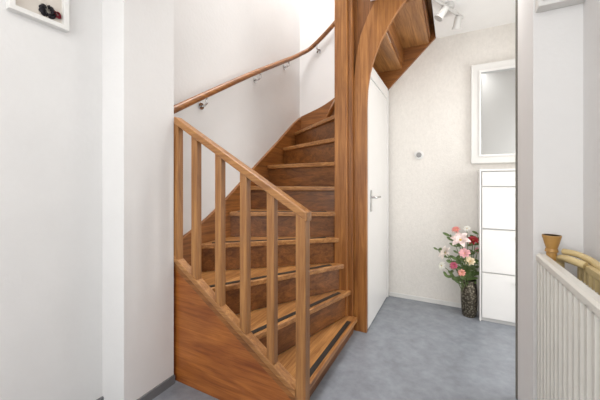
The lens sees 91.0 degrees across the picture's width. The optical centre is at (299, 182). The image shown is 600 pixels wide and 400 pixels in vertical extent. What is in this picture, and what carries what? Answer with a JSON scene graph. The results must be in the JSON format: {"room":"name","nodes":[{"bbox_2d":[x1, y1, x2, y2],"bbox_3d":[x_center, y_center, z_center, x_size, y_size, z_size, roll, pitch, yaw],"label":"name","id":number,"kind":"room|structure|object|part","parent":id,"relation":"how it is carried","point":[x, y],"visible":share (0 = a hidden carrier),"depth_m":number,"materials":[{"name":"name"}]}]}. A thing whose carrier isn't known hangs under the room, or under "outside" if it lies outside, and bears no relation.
{"room":"stair hallway","nodes":[
{"label":"stair hallway","id":0,"kind":"room"},
{"bbox_2d":[102,0,173,399],"bbox_3d":[-0.913,-1.400,1.683,0.190,5.200,0.302,0,0,27],"label":"wall pier","id":1,"kind":"object","parent":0,"point":[138,35],"visible":1,"depth_m":1.58,"materials":[{"name":"paint"}]},
{"bbox_2d":[137,374,174,399],"bbox_3d":[-0.825,1.175,1.633,0.012,0.050,0.310,0,0,27],"label":"baseboard","id":2,"kind":"object","parent":1,"relation":"attached to","point":[170,381],"visible":1,"depth_m":1.67,"materials":[{"name":"grey"}]},
{"bbox_2d":[0,0,299,399],"bbox_3d":[-1.169,-1.400,1.526,0.120,5.200,4.835,0,0,27],"label":"wall","id":3,"kind":"structure","parent":0,"point":[51,78],"depth_m":1.48,"materials":[{"name":"paint"}]},
{"bbox_2d":[6,0,68,31],"bbox_3d":[-1.180,-0.845,1.338,0.032,0.220,0.220,0,0,27],"label":"picture frame","id":4,"kind":"object","parent":3,"relation":"attached to","point":[53,13],"visible":1,"depth_m":1.35,"materials":[{"name":"white paint"}]},
{"bbox_2d":[38,3,55,18],"bbox_3d":[-1.163,-0.795,1.365,0.021,0.060,0.069,0,0,27],"label":"dried flower","id":5,"kind":"object","parent":4,"relation":"on","point":[45,10],"depth_m":1.36,"materials":[{"name":"black plant"}]},
{"bbox_2d":[54,11,60,18],"bbox_3d":[-1.147,-0.797,1.397,0.016,0.032,0.036,0,0,27],"label":"dried flower","id":6,"kind":"object","parent":4,"relation":"on","point":[57,14],"depth_m":1.40,"materials":[{"name":"red plant"}]},
{"bbox_2d":[174,20,334,113],"bbox_3d":[-0.301,-1.254,2.784,2.022,1.628,0.608,0,0,-43],"label":"wall handrail","id":7,"kind":"object","parent":3,"relation":"attached to","point":[193,100],"visible":0.9,"depth_m":2.55,"materials":[{"name":"brown wood"}]},
{"bbox_2d":[153,290,516,399],"bbox_3d":[0.110,1.250,0.864,3.200,0.100,5.035,0,0,27],"label":"floor","id":8,"kind":"structure","parent":0,"point":[411,349],"depth_m":2.01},
{"bbox_2d":[174,0,435,399],"bbox_3d":[0.213,-0.650,2.400,1.530,3.700,2.013,0,0,27],"label":"staircase","id":9,"kind":"structure","parent":8,"relation":"on","point":[286,201],"depth_m":2.20,"materials":[{"name":"brown wood"}]},
{"bbox_3d":[-0.747,0.043,1.797,0.056,0.842,0.040,0,0,27],"label":"wall post","id":10,"kind":"part","parent":9,"relation":"part of","materials":[{"name":"brown wood"}]},
{"bbox_3d":[-0.426,0.806,1.636,0.938,0.789,0.023,0,0,27],"label":"spandrel panel","id":11,"kind":"part","parent":9,"relation":"part of","materials":[{"name":"brown wood"}]},
{"bbox_3d":[-0.428,0.693,1.631,0.938,0.640,0.050,0,0,27],"label":"rail","id":12,"kind":"part","parent":9,"relation":"part of","materials":[{"name":"brown wood"}]},
{"bbox_3d":[-0.351,-0.110,1.592,0.888,0.578,0.060,0,0,27],"label":"handrail","id":13,"kind":"part","parent":9,"relation":"part of","materials":[{"name":"brown wood"}]},
{"bbox_3d":[0.013,0.671,1.403,0.052,1.057,0.054,0,0,27],"label":"post","id":14,"kind":"part","parent":9,"relation":"part of","materials":[{"name":"brown wood"}]},
{"bbox_3d":[0.358,-0.650,2.444,0.110,3.700,0.130,0,0,27],"label":"newel post","id":15,"kind":"part","parent":9,"relation":"part of","materials":[{"name":"brown wood"}]},
{"bbox_3d":[0.713,-1.575,2.315,0.565,1.450,0.018,0,0,27],"label":"panel","id":16,"kind":"part","parent":9,"relation":"part of","materials":[{"name":"brown wood"}]},
{"bbox_2d":[461,279,477,317],"bbox_3d":[1.530,1.038,2.670,0.134,0.325,0.134,0,0,27],"label":"vase","id":17,"kind":"object","parent":8,"relation":"on","point":[469,294],"visible":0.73,"depth_m":2.62,"materials":[{"name":"metal"}]},
{"bbox_2d":[433,226,478,290],"bbox_3d":[1.441,0.748,2.648,0.400,0.706,0.231,0,0,-19],"label":"flower bouquet","id":18,"kind":"object","parent":17,"relation":"in","point":[459,239],"visible":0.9,"depth_m":2.64,"materials":[{"name":"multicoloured plant"}]},
{"bbox_2d":[478,169,514,325],"bbox_3d":[1.837,0.540,2.538,0.514,1.320,0.247,0,0,27],"label":"cabinet","id":19,"kind":"object","parent":8,"relation":"on","point":[496,187],"visible":0.41,"depth_m":2.51,"materials":[{"name":"white paint"}]},
{"bbox_3d":[1.620,0.540,2.664,0.012,1.320,0.222,0,0,27],"label":"panel","id":20,"kind":"part","parent":19,"relation":"part of","materials":[{"name":"white paint"}]},
{"bbox_3d":[1.848,-0.112,2.546,0.502,0.016,0.222,0,0,27],"label":"panel","id":21,"kind":"part","parent":19,"relation":"part of","materials":[{"name":"white paint"}]},
{"bbox_3d":[1.802,0.214,2.456,0.490,0.354,0.020,0,0,27],"label":"flap door","id":22,"kind":"part","parent":19,"relation":"part of","materials":[{"name":"white paint"}]},
{"bbox_3d":[1.802,0.586,2.456,0.490,0.365,0.020,0,0,27],"label":"flap door","id":23,"kind":"part","parent":19,"relation":"part of","materials":[{"name":"white paint"}]},
{"bbox_3d":[1.802,0.973,2.456,0.490,0.385,0.020,0,0,27],"label":"flap door","id":24,"kind":"part","parent":19,"relation":"part of","materials":[{"name":"white paint"}]},
{"bbox_3d":[1.802,-0.035,2.456,0.490,0.119,0.020,0,0,27],"label":"drawer","id":25,"kind":"part","parent":19,"relation":"part of","materials":[{"name":"white paint"}]},
{"bbox_2d":[300,0,514,305],"bbox_3d":[1.343,-1.400,3.004,2.980,5.200,0.100,0,0,27],"label":"wall","id":26,"kind":"structure","parent":0,"point":[436,193],"depth_m":2.97,"materials":[{"name":"paint"}]},
{"bbox_2d":[368,78,386,327],"bbox_3d":[0.746,0.156,2.748,0.099,2.072,0.783,0,0,27],"label":"door","id":27,"kind":"structure","parent":26,"relation":"in","point":[377,102],"depth_m":2.67,"materials":[{"name":"white paint"}]},
{"bbox_3d":[0.600,0.150,2.482,0.008,0.180,0.040,0,0,27],"label":"handle plate","id":28,"kind":"part","parent":27,"relation":"part of","materials":[{"name":"silver metal"}]},
{"bbox_2d":[370,68,387,98],"bbox_3d":[0.719,-0.936,2.763,0.054,0.108,0.783,0,0,27],"label":"trim","id":29,"kind":"structure","parent":26,"relation":"attached to","point":[375,78],"depth_m":2.74,"materials":[{"name":"white paint"}]},
{"bbox_2d":[387,91,388,296],"bbox_3d":[0.907,0.115,3.123,0.056,2.170,0.029,0,0,27],"label":"trim","id":30,"kind":"structure","parent":26,"relation":"attached to","point":[388,91],"depth_m":3.12,"materials":[{"name":"white paint"}]},
{"bbox_2d":[414,150,423,158],"bbox_3d":[1.208,-0.286,2.997,0.092,0.092,0.035,0,0,27],"label":"thermostat","id":31,"kind":"object","parent":26,"relation":"attached to","point":[418,154],"depth_m":2.99,"materials":[{"name":"white paint"}]},
{"bbox_2d":[389,292,477,310],"bbox_3d":[1.753,1.180,2.730,1.800,0.040,0.010,0,0,27],"label":"baseboard","id":32,"kind":"structure","parent":26,"relation":"attached to","point":[441,302],"depth_m":2.97,"materials":[{"name":"white paint"}]},
{"bbox_2d":[471,59,514,163],"bbox_3d":[1.860,-0.640,2.643,0.570,0.920,0.061,0,0,27],"label":"wall mirror","id":33,"kind":"object","parent":26,"relation":"attached to","point":[492,83],"visible":0.59,"depth_m":2.69,"materials":[{"name":"white paint"}]},
{"bbox_2d":[481,68,514,154],"bbox_3d":[1.863,-0.640,2.650,0.470,0.820,0.010,0,0,27],"label":"mirror glass","id":34,"kind":"object","parent":33,"relation":"attached to","point":[497,86],"depth_m":2.68,"materials":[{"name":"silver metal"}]},
{"bbox_2d":[432,0,514,37],"bbox_3d":[0.887,-1.540,0.461,1.450,0.200,4.835,0,0,27],"label":"ceiling","id":35,"kind":"structure","parent":0,"point":[478,14],"depth_m":2.54,"materials":[{"name":"paint"}]},
{"bbox_2d":[433,0,463,28],"bbox_3d":[1.193,-1.360,2.382,0.448,0.159,0.096,0,0,-35],"label":"ceiling spotlight","id":36,"kind":"object","parent":35,"relation":"attached to","point":[448,6],"visible":1,"depth_m":2.35,"materials":[{"name":"metal"}]},
{"bbox_3d":[1.198,-1.422,2.375,0.080,0.034,0.080,0,0,27],"label":"ceiling plate","id":37,"kind":"part","parent":36,"relation":"part of","materials":[{"name":"metal"}]},
{"bbox_2d":[518,0,582,399],"bbox_3d":[1.518,-0.120,1.280,0.882,2.640,0.370,0,0,27],"label":"wall partition","id":38,"kind":"structure","parent":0,"point":[550,42],"depth_m":1.30,"materials":[{"name":"paint"}]},
{"bbox_2d":[515,0,517,399],"bbox_3d":[1.208,-0.120,1.646,0.006,2.640,0.025,0,0,27],"label":"trim","id":39,"kind":"structure","parent":38,"relation":"attached to","point":[516,1],"depth_m":1.64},
{"bbox_2d":[535,0,584,12],"bbox_3d":[1.103,-1.097,1.246,0.162,0.683,0.072,0,0,27],"label":"picture frame","id":40,"kind":"object","parent":38,"relation":"attached to","point":[540,5],"visible":1,"depth_m":1.25,"materials":[{"name":"white paint"}]},
{"bbox_2d":[583,0,599,261],"bbox_3d":[0.494,-0.120,-0.228,0.113,2.640,3.250,0,0,27],"label":"wall","id":41,"kind":"structure","parent":0,"point":[591,8],"depth_m":1.17,"materials":[{"name":"paint"}]},
{"bbox_2d":[536,234,599,399],"bbox_3d":[0.818,0.708,0.709,0.174,0.985,1.172,0,0,27],"label":"radiator","id":42,"kind":"object","parent":41,"relation":"attached to","point":[568,306],"visible":1,"depth_m":0.98,"materials":[{"name":"metal"}]},
{"bbox_3d":[1.039,0.242,1.218,0.064,0.055,0.064,0,0,27],"label":"valve knob","id":43,"kind":"part","parent":42,"relation":"part of","materials":[{"name":"beige plastic"}]},
{"bbox_3d":[0.834,0.698,0.658,0.025,0.765,1.095,0,0,27],"label":"panel","id":44,"kind":"part","parent":42,"relation":"part of","materials":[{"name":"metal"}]}
]}

